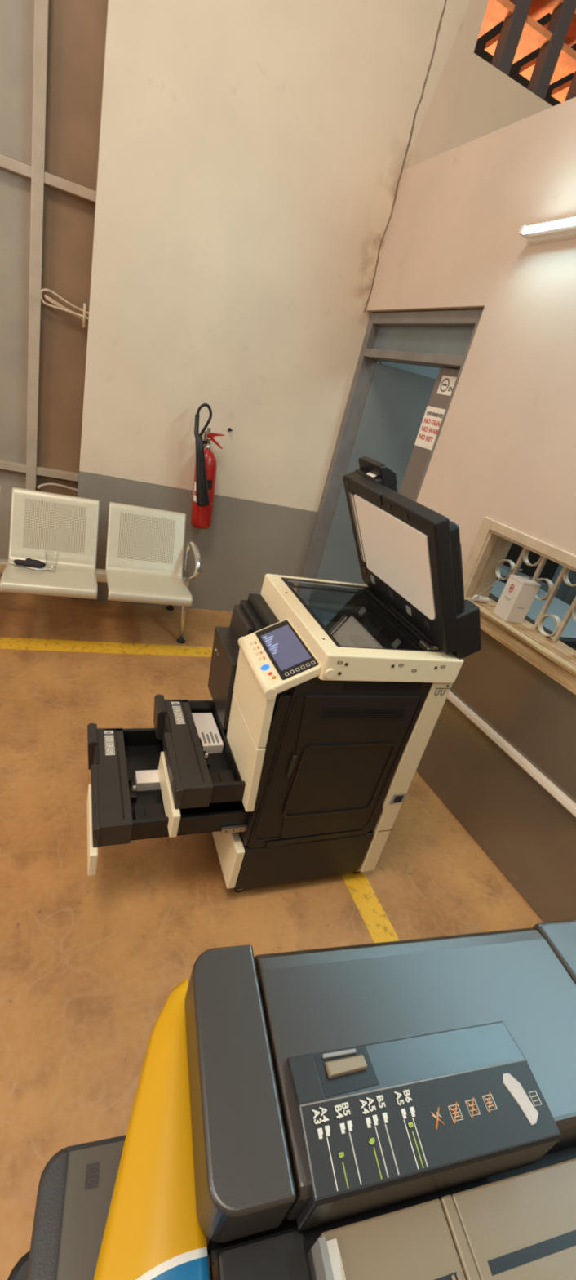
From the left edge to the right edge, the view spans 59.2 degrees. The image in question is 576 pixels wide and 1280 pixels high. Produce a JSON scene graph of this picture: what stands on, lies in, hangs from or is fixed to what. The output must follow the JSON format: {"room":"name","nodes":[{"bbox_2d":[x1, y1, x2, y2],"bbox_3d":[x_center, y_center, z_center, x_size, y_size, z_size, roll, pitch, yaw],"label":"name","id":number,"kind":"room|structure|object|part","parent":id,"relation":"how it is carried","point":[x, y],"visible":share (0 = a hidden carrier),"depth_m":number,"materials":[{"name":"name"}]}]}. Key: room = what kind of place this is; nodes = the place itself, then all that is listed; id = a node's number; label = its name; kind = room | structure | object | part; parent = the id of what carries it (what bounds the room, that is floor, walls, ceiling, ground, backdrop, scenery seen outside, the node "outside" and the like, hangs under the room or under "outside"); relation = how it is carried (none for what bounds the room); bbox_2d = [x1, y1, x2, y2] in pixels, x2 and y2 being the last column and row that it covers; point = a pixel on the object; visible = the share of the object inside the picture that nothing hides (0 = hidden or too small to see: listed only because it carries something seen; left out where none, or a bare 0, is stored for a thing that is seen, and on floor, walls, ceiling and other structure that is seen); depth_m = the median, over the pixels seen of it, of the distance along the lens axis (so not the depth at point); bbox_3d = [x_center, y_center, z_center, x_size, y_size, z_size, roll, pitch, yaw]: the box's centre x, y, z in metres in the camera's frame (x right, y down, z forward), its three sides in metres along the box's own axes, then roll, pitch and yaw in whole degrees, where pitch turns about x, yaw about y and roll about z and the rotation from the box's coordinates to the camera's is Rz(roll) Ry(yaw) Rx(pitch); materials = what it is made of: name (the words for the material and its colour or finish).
{"room":"print shop","nodes":[
{"label":"print shop","id":0,"kind":"room"},
{"bbox_2d":[0,574,543,1279],"bbox_3d":[-0.543,1.393,0.740,9.750,0.120,8.200,3,28,-24],"label":"floor","id":1,"kind":"structure","parent":0,"point":[90,966],"depth_m":1.78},
{"bbox_2d":[0,484,201,643],"bbox_3d":[-1.359,-0.425,2.957,1.598,0.767,0.781,3,28,-24],"label":"bench","id":2,"kind":"object","parent":1,"relation":"on","point":[145,546],"visible":0.99,"depth_m":2.95,"materials":[{"name":"silver metal"}]},
{"bbox_2d":[9,562,53,569],"bbox_3d":[-1.422,-0.415,2.820,0.223,0.012,0.094,18,25,7],"label":"paper sheet","id":3,"kind":"object","parent":2,"relation":"on","point":[31,567],"visible":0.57,"depth_m":2.80,"materials":[{"name":"paper"}]},
{"bbox_2d":[13,557,45,568],"bbox_3d":[-1.424,-0.427,2.804,0.156,0.036,0.073,8,26,-16],"label":"cloth bundle","id":4,"kind":"object","parent":3,"relation":"on","point":[28,562],"visible":1,"depth_m":2.78,"materials":[{"name":"fabric"}]},
{"bbox_3d":[-1.287,-0.538,2.790,0.457,0.393,0.572,3,28,-24],"label":"seat","id":5,"kind":"part","parent":2,"relation":"part of","materials":[{"name":"silver metal"}]},
{"bbox_3d":[-0.817,-0.511,2.997,0.460,0.393,0.572,3,28,-24],"label":"seat","id":6,"kind":"part","parent":2,"relation":"part of","materials":[{"name":"silver metal"}]},
{"bbox_3d":[-0.681,-0.194,3.304,0.035,0.342,0.161,3,28,-24],"label":"leg","id":7,"kind":"part","parent":2,"relation":"part of","materials":[{"name":"metal"}]},
{"bbox_3d":[-0.593,-0.460,3.149,0.044,0.264,0.295,1,29,-27],"label":"armrest","id":8,"kind":"part","parent":2,"relation":"part of","materials":[{"name":"metal"}]},
{"bbox_2d":[0,636,213,657],"bbox_3d":[-3.022,-0.065,2.189,6.040,0.001,0.130,3,28,-24],"label":"floor marking","id":9,"kind":"object","parent":1,"relation":"on","point":[15,643],"depth_m":3.03,"materials":[{"name":"yellow paint"}]},
{"bbox_2d":[87,456,481,892],"bbox_3d":[-0.065,0.141,1.696,1.082,1.472,0.581,3,28,-24],"label":"photocopier","id":10,"kind":"object","parent":1,"relation":"on","point":[329,697],"visible":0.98,"depth_m":1.60,"materials":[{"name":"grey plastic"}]},
{"bbox_2d":[134,769,160,791],"bbox_3d":[-0.463,0.475,1.723,0.105,0.034,0.060,3,28,-24],"label":"paper stack","id":11,"kind":"object","parent":10,"relation":"in","point":[148,780],"visible":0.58,"depth_m":1.70,"materials":[{"name":"white paper"}]},
{"bbox_2d":[87,723,249,875],"bbox_3d":[-0.417,0.503,1.736,0.508,0.176,0.495,3,28,-24],"label":"paper tray","id":12,"kind":"object","parent":10,"relation":"on","point":[117,814],"depth_m":1.62,"materials":[{"name":"grey plastic"}]},
{"bbox_2d":[153,693,245,837],"bbox_3d":[-0.316,0.397,1.714,0.228,0.176,0.495,3,28,-24],"label":"paper tray","id":13,"kind":"object","parent":10,"relation":"on","point":[200,788],"depth_m":1.62,"materials":[{"name":"grey plastic"}]},
{"bbox_2d":[191,712,223,753],"bbox_3d":[-0.300,0.331,1.812,0.099,0.035,0.188,3,28,-24],"label":"paper stack","id":14,"kind":"object","parent":10,"relation":"in","point":[208,732],"visible":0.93,"depth_m":1.79,"materials":[{"name":"white paper"}]},
{"bbox_3d":[-0.218,0.131,1.817,0.078,0.266,0.268,3,28,-24],"label":"panel","id":15,"kind":"part","parent":10,"relation":"part of","materials":[{"name":"grey plastic"}]},
{"bbox_3d":[-0.264,0.634,1.910,0.030,0.180,0.552,3,28,-24],"label":"drawer","id":16,"kind":"part","parent":10,"relation":"part of","materials":[{"name":"beige plastic"}]},
{"bbox_3d":[-0.174,0.610,1.634,0.085,0.020,0.011,3,28,-24],"label":"slide rail","id":17,"kind":"part","parent":10,"relation":"part of","materials":[{"name":"metal"}]},
{"bbox_3d":[-0.144,0.353,1.629,0.046,0.251,0.288,3,28,-24],"label":"door","id":18,"kind":"part","parent":10,"relation":"part of","materials":[{"name":"beige plastic"}]},
{"bbox_3d":[-0.104,0.270,1.604,0.037,0.432,0.290,3,28,-24],"label":"frame","id":19,"kind":"part","parent":10,"relation":"part of","materials":[{"name":"grey plastic"}]},
{"bbox_3d":[-0.024,0.042,1.491,0.151,0.102,0.290,3,28,-24],"label":"control panel","id":20,"kind":"part","parent":10,"relation":"part of","materials":[{"name":"beige plastic"}]},
{"bbox_3d":[0.063,0.782,1.806,0.495,0.202,0.015,3,28,-24],"label":"panel","id":21,"kind":"part","parent":10,"relation":"part of","materials":[{"name":"grey plastic"}]},
{"bbox_3d":[0.162,-0.193,1.863,0.340,0.002,0.045,3,28,-24],"label":"feeder glass","id":22,"kind":"part","parent":10,"relation":"part of","materials":[{"name":"clear glass"}]},
{"bbox_3d":[0.157,0.401,1.613,0.460,0.664,0.014,3,28,-24],"label":"panel","id":23,"kind":"part","parent":10,"relation":"part of","materials":[{"name":"grey plastic"}]},
{"bbox_3d":[0.162,0.415,1.613,0.396,0.575,0.005,3,28,-24],"label":"door","id":24,"kind":"part","parent":10,"relation":"part of","materials":[{"name":"grey plastic"}]},
{"bbox_3d":[0.219,-0.052,1.699,0.477,0.082,0.575,3,28,-24],"label":"scanner frame","id":25,"kind":"part","parent":10,"relation":"part of","materials":[{"name":"beige plastic"}]},
{"bbox_2d":[389,793,407,804],"bbox_3d":[0.389,0.561,1.792,0.059,0.045,0.005,3,28,-24],"label":"socket","id":26,"kind":"object","parent":10,"relation":"attached to","point":[394,798],"depth_m":1.79,"materials":[{"name":"black plastic"}]},
{"bbox_3d":[0.349,-0.267,1.627,0.252,0.394,0.562,3,28,-24],"label":"lid","id":27,"kind":"part","parent":10,"relation":"part of","materials":[{"name":"black plastic"}]},
{"bbox_2d":[7,920,575,1279],"bbox_3d":[0.017,0.920,0.634,0.688,1.060,0.476,6,27,-19],"label":"printer","id":28,"kind":"object","parent":1,"relation":"on","point":[401,1109],"visible":0.93,"depth_m":0.46,"materials":[{"name":"grey plastic"}]},
{"bbox_3d":[-0.151,0.588,0.333,0.113,0.037,0.262,6,27,-19],"label":"panel","id":29,"kind":"part","parent":28,"relation":"part of","materials":[{"name":"black plastic"}]},
{"bbox_3d":[-0.129,0.549,0.347,0.122,0.026,0.313,6,27,-19],"label":"control panel","id":30,"kind":"part","parent":28,"relation":"part of","materials":[{"name":"grey plastic"}]},
{"bbox_2d":[93,977,208,1279],"bbox_3d":[-0.131,0.468,0.433,0.113,0.029,0.330,6,27,-19],"label":"sheet","id":31,"kind":"object","parent":28,"relation":"on","point":[153,1231],"visible":0.93,"depth_m":0.43,"materials":[{"name":"yellow paper"}]},
{"bbox_3d":[0.016,0.402,0.465,0.025,0.009,0.038,6,27,-19],"label":"panel","id":32,"kind":"part","parent":28,"relation":"part of","materials":[{"name":"grey plastic"}]},
{"bbox_3d":[0.054,0.401,0.482,0.041,0.007,0.020,6,27,-19],"label":"lever","id":33,"kind":"part","parent":28,"relation":"part of","materials":[{"name":"beige plastic"}]},
{"bbox_2d":[311,1089,427,1191],"bbox_3d":[0.072,0.429,0.438,0.098,0.007,0.051,6,27,-19],"label":"print","id":34,"kind":"object","parent":28,"relation":"on","point":[362,1140],"depth_m":0.44},
{"bbox_2d":[315,1198,466,1279],"bbox_3d":[0.103,0.571,0.363,0.122,0.053,0.210,6,27,-19],"label":"document tray","id":35,"kind":"object","parent":28,"relation":"on","point":[398,1238],"depth_m":0.43,"materials":[{"name":"beige plastic"}]},
{"bbox_3d":[0.122,0.452,0.487,0.251,0.064,0.098,6,27,-19],"label":"guide panel","id":36,"kind":"part","parent":28,"relation":"part of","materials":[{"name":"plastic"}]},
{"bbox_2d":[431,1092,497,1129],"bbox_3d":[0.164,0.437,0.472,0.071,0.003,0.014,5,27,-21],"label":"print","id":37,"kind":"object","parent":28,"relation":"on","point":[449,1110],"depth_m":0.47},
{"bbox_2d":[439,1157,575,1279],"bbox_3d":[0.305,0.592,0.431,0.315,0.054,0.210,6,27,-19],"label":"document tray","id":38,"kind":"object","parent":28,"relation":"on","point":[517,1221],"depth_m":0.46,"materials":[{"name":"beige plastic"}]},
{"bbox_2d":[528,1090,542,1106],"bbox_3d":[0.241,0.447,0.495,0.009,0.002,0.011,6,27,-19],"label":"print","id":39,"kind":"object","parent":28,"relation":"on","point":[535,1097],"depth_m":0.50},
{"bbox_2d":[341,871,399,942],"bbox_3d":[0.741,1.637,0.814,0.100,0.001,6.235,3,28,-24],"label":"floor marking","id":40,"kind":"object","parent":1,"relation":"on","point":[373,914],"depth_m":1.88,"materials":[{"name":"yellow paint"}]},
{"bbox_2d":[488,567,575,650],"bbox_3d":[1.560,-0.018,3.779,0.700,0.745,1.400,3,28,-24],"label":"office desk","id":41,"kind":"object","parent":1,"relation":"on","point":[557,607],"visible":0.02,"depth_m":3.31,"materials":[{"name":"blue laminate"}]},
{"bbox_2d":[496,542,559,583],"bbox_3d":[1.710,-0.616,3.719,0.160,0.420,0.520,-9,34,-41],"label":"computer monitor","id":42,"kind":"object","parent":41,"relation":"on","point":[550,567],"visible":0.12,"depth_m":3.68,"materials":[{"name":"black plastic"}]},
{"bbox_3d":[1.778,0.321,3.243,0.660,0.715,0.020,3,28,-24],"label":"panel","id":43,"kind":"part","parent":41,"relation":"part of","materials":[{"name":"beige laminate"}]},
{"bbox_2d":[71,0,575,611],"bbox_3d":[1.194,-2.255,3.512,4.715,4.700,0.212,3,28,-24],"label":"wall","id":44,"kind":"structure","parent":0,"point":[254,155],"depth_m":2.85,"materials":[{"name":"white paint"}]},
{"bbox_2d":[0,0,107,574],"bbox_3d":[-2.149,-2.482,2.205,4.000,4.580,0.078,3,28,-24],"label":"door","id":45,"kind":"structure","parent":44,"relation":"in","point":[52,52],"depth_m":2.72,"materials":[{"name":"grey paint"}]},
{"bbox_3d":[-1.271,-2.428,2.584,0.058,4.580,0.058,3,28,-24],"label":"post","id":46,"kind":"part","parent":45,"relation":"part of","materials":[{"name":"grey paint"}]},
{"bbox_3d":[-2.604,-1.143,2.816,3.800,0.046,0.052,3,28,-24],"label":"rail","id":47,"kind":"part","parent":45,"relation":"part of","materials":[{"name":"grey paint"}]},
{"bbox_3d":[-2.250,-2.439,2.181,3.800,0.046,0.052,3,28,-24],"label":"rail","id":48,"kind":"part","parent":45,"relation":"part of","materials":[{"name":"grey paint"}]},
{"bbox_2d":[37,482,78,492],"bbox_3d":[-1.477,-1.003,3.338,0.308,0.055,0.089,3,28,-24],"label":"rod","id":49,"kind":"object","parent":45,"relation":"attached to","point":[39,486],"visible":0.8,"depth_m":3.28,"materials":[{"name":"grey paint"}]},
{"bbox_2d":[40,288,88,328],"bbox_3d":[-1.262,-1.884,2.885,0.273,0.138,0.033,4,27,-22],"label":"rope","id":50,"kind":"object","parent":45,"relation":"attached to","point":[59,306],"visible":0.93,"depth_m":2.88,"materials":[{"name":"white fabric"}]},
{"bbox_2d":[191,403,224,528],"bbox_3d":[-0.528,-1.089,3.246,0.168,0.769,0.235,19,26,7],"label":"fire extinguisher","id":51,"kind":"object","parent":44,"relation":"attached to","point":[206,465],"visible":1,"depth_m":3.21,"materials":[{"name":"red paint"}]},
{"bbox_3d":[-0.457,-1.284,3.198,0.110,0.038,0.018,-1,30,-22],"label":"lever","id":52,"kind":"part","parent":51,"relation":"part of","materials":[{"name":"red paint"}]},
{"bbox_3d":[-0.459,-1.250,3.217,0.093,0.063,0.016,-1,30,-22],"label":"carry handle","id":53,"kind":"part","parent":51,"relation":"part of","materials":[{"name":"red paint"}]},
{"bbox_2d":[477,0,575,102],"bbox_3d":[1.721,-3.682,2.979,1.430,1.005,0.355,3,28,-24],"label":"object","id":54,"kind":"structure","parent":44,"relation":"in","point":[521,34],"depth_m":2.87,"materials":[{"name":"dark grey painted metal"},{"name":"glass"}]},
{"bbox_2d":[367,97,575,922],"bbox_3d":[1.398,-0.176,1.527,0.180,2.868,5.200,1,29,-27],"label":"wall","id":55,"kind":"structure","parent":0,"point":[504,452],"depth_m":2.23,"materials":[{"name":"white paint"}]},
{"bbox_2d":[300,309,483,584],"bbox_3d":[0.824,-0.864,3.439,0.783,2.160,1.080,2,29,-27],"label":"door","id":56,"kind":"structure","parent":55,"relation":"in","point":[385,409],"depth_m":3.42,"materials":[{"name":"blue paint"}]},
{"bbox_3d":[0.757,-1.700,2.885,0.015,0.140,0.970,1,29,-27],"label":"transom panel","id":57,"kind":"part","parent":56,"relation":"part of","materials":[{"name":"glass"}]},
{"bbox_2d":[414,405,445,450],"bbox_3d":[0.792,-1.157,2.778,0.002,0.210,0.223,2,29,-27],"label":"paper notice","id":58,"kind":"object","parent":56,"relation":"attached to","point":[433,418],"visible":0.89,"depth_m":2.80,"materials":[{"name":"white paper"}]},
{"bbox_2d":[436,375,457,395],"bbox_3d":[0.849,-1.340,2.675,0.006,0.090,0.158,1,29,-27],"label":"door sign","id":59,"kind":"object","parent":56,"relation":"attached to","point":[446,387],"visible":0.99,"depth_m":2.69,"materials":[{"name":"white paper"}]},
{"bbox_2d":[446,690,575,817],"bbox_3d":[1.274,0.891,1.494,0.025,0.036,4.000,2,29,-27],"label":"trim","id":60,"kind":"structure","parent":55,"relation":"attached to","point":[531,770],"depth_m":2.13,"materials":[{"name":"white plastic"}]},
{"bbox_2d":[462,516,575,694],"bbox_3d":[1.244,0.049,1.783,0.215,0.447,1.780,2,29,-27],"label":"window","id":61,"kind":"structure","parent":55,"relation":"in","point":[493,542],"depth_m":2.18,"materials":[{"name":"brown wood"}]},
{"bbox_2d":[472,595,488,603],"bbox_3d":[0.912,-0.194,2.400,0.074,0.030,0.030,9,26,-13],"label":"power adaptor","id":62,"kind":"object","parent":61,"relation":"on","point":[481,598],"visible":0.97,"depth_m":2.39,"materials":[{"name":"white plastic"}]},
{"bbox_2d":[469,568,522,600],"bbox_3d":[0.904,-0.121,2.431,0.226,0.524,0.046,8,26,-14],"label":"power cable","id":63,"kind":"object","parent":61,"relation":"hanging from","point":[505,574],"visible":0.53,"depth_m":2.35,"materials":[{"name":"white plastic"}]},
{"bbox_2d":[493,573,541,623],"bbox_3d":[1.007,-0.181,2.240,0.097,0.188,0.093,5,27,-21],"label":"carton","id":64,"kind":"object","parent":61,"relation":"on","point":[519,593],"visible":1,"depth_m":2.21,"materials":[{"name":"white cardboard"}]},
{"bbox_3d":[1.200,0.210,1.863,0.215,0.077,1.780,2,29,-27],"label":"sill","id":65,"kind":"part","parent":61,"relation":"part of","materials":[{"name":"brown wood"}]},
{"bbox_2d":[495,547,575,655],"bbox_3d":[1.278,0.003,1.855,0.109,0.329,1.447,3,28,-24],"label":"grille","id":66,"kind":"object","parent":61,"relation":"attached to","point":[537,628],"depth_m":2.19,"materials":[{"name":"beige metal"}]},
{"bbox_2d":[518,217,575,245],"bbox_3d":[1.231,-1.392,1.632,0.079,0.056,1.244,1,29,-27],"label":"fluorescent light","id":67,"kind":"object","parent":55,"relation":"attached to","point":[563,229],"visible":1,"depth_m":2.01,"materials":[{"name":"white plastic"}]},
{"bbox_2d":[564,577,575,605],"bbox_3d":[4.000,0.034,2.549,0.130,2.868,5.450,3,28,-24],"label":"wall","id":68,"kind":"structure","parent":0,"point":[571,594],"depth_m":5.08,"materials":[{"name":"blue paint"}]},
{"label":"outside","id":69,"kind":"structure","parent":0,"visible":0},
{"bbox_2d":[473,13,575,106],"bbox_3d":[1.494,-4.862,4.670,5.000,4.000,0.100,3,28,-24],"label":"wall","id":70,"kind":"structure","parent":69,"point":[480,46],"depth_m":4.62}
]}

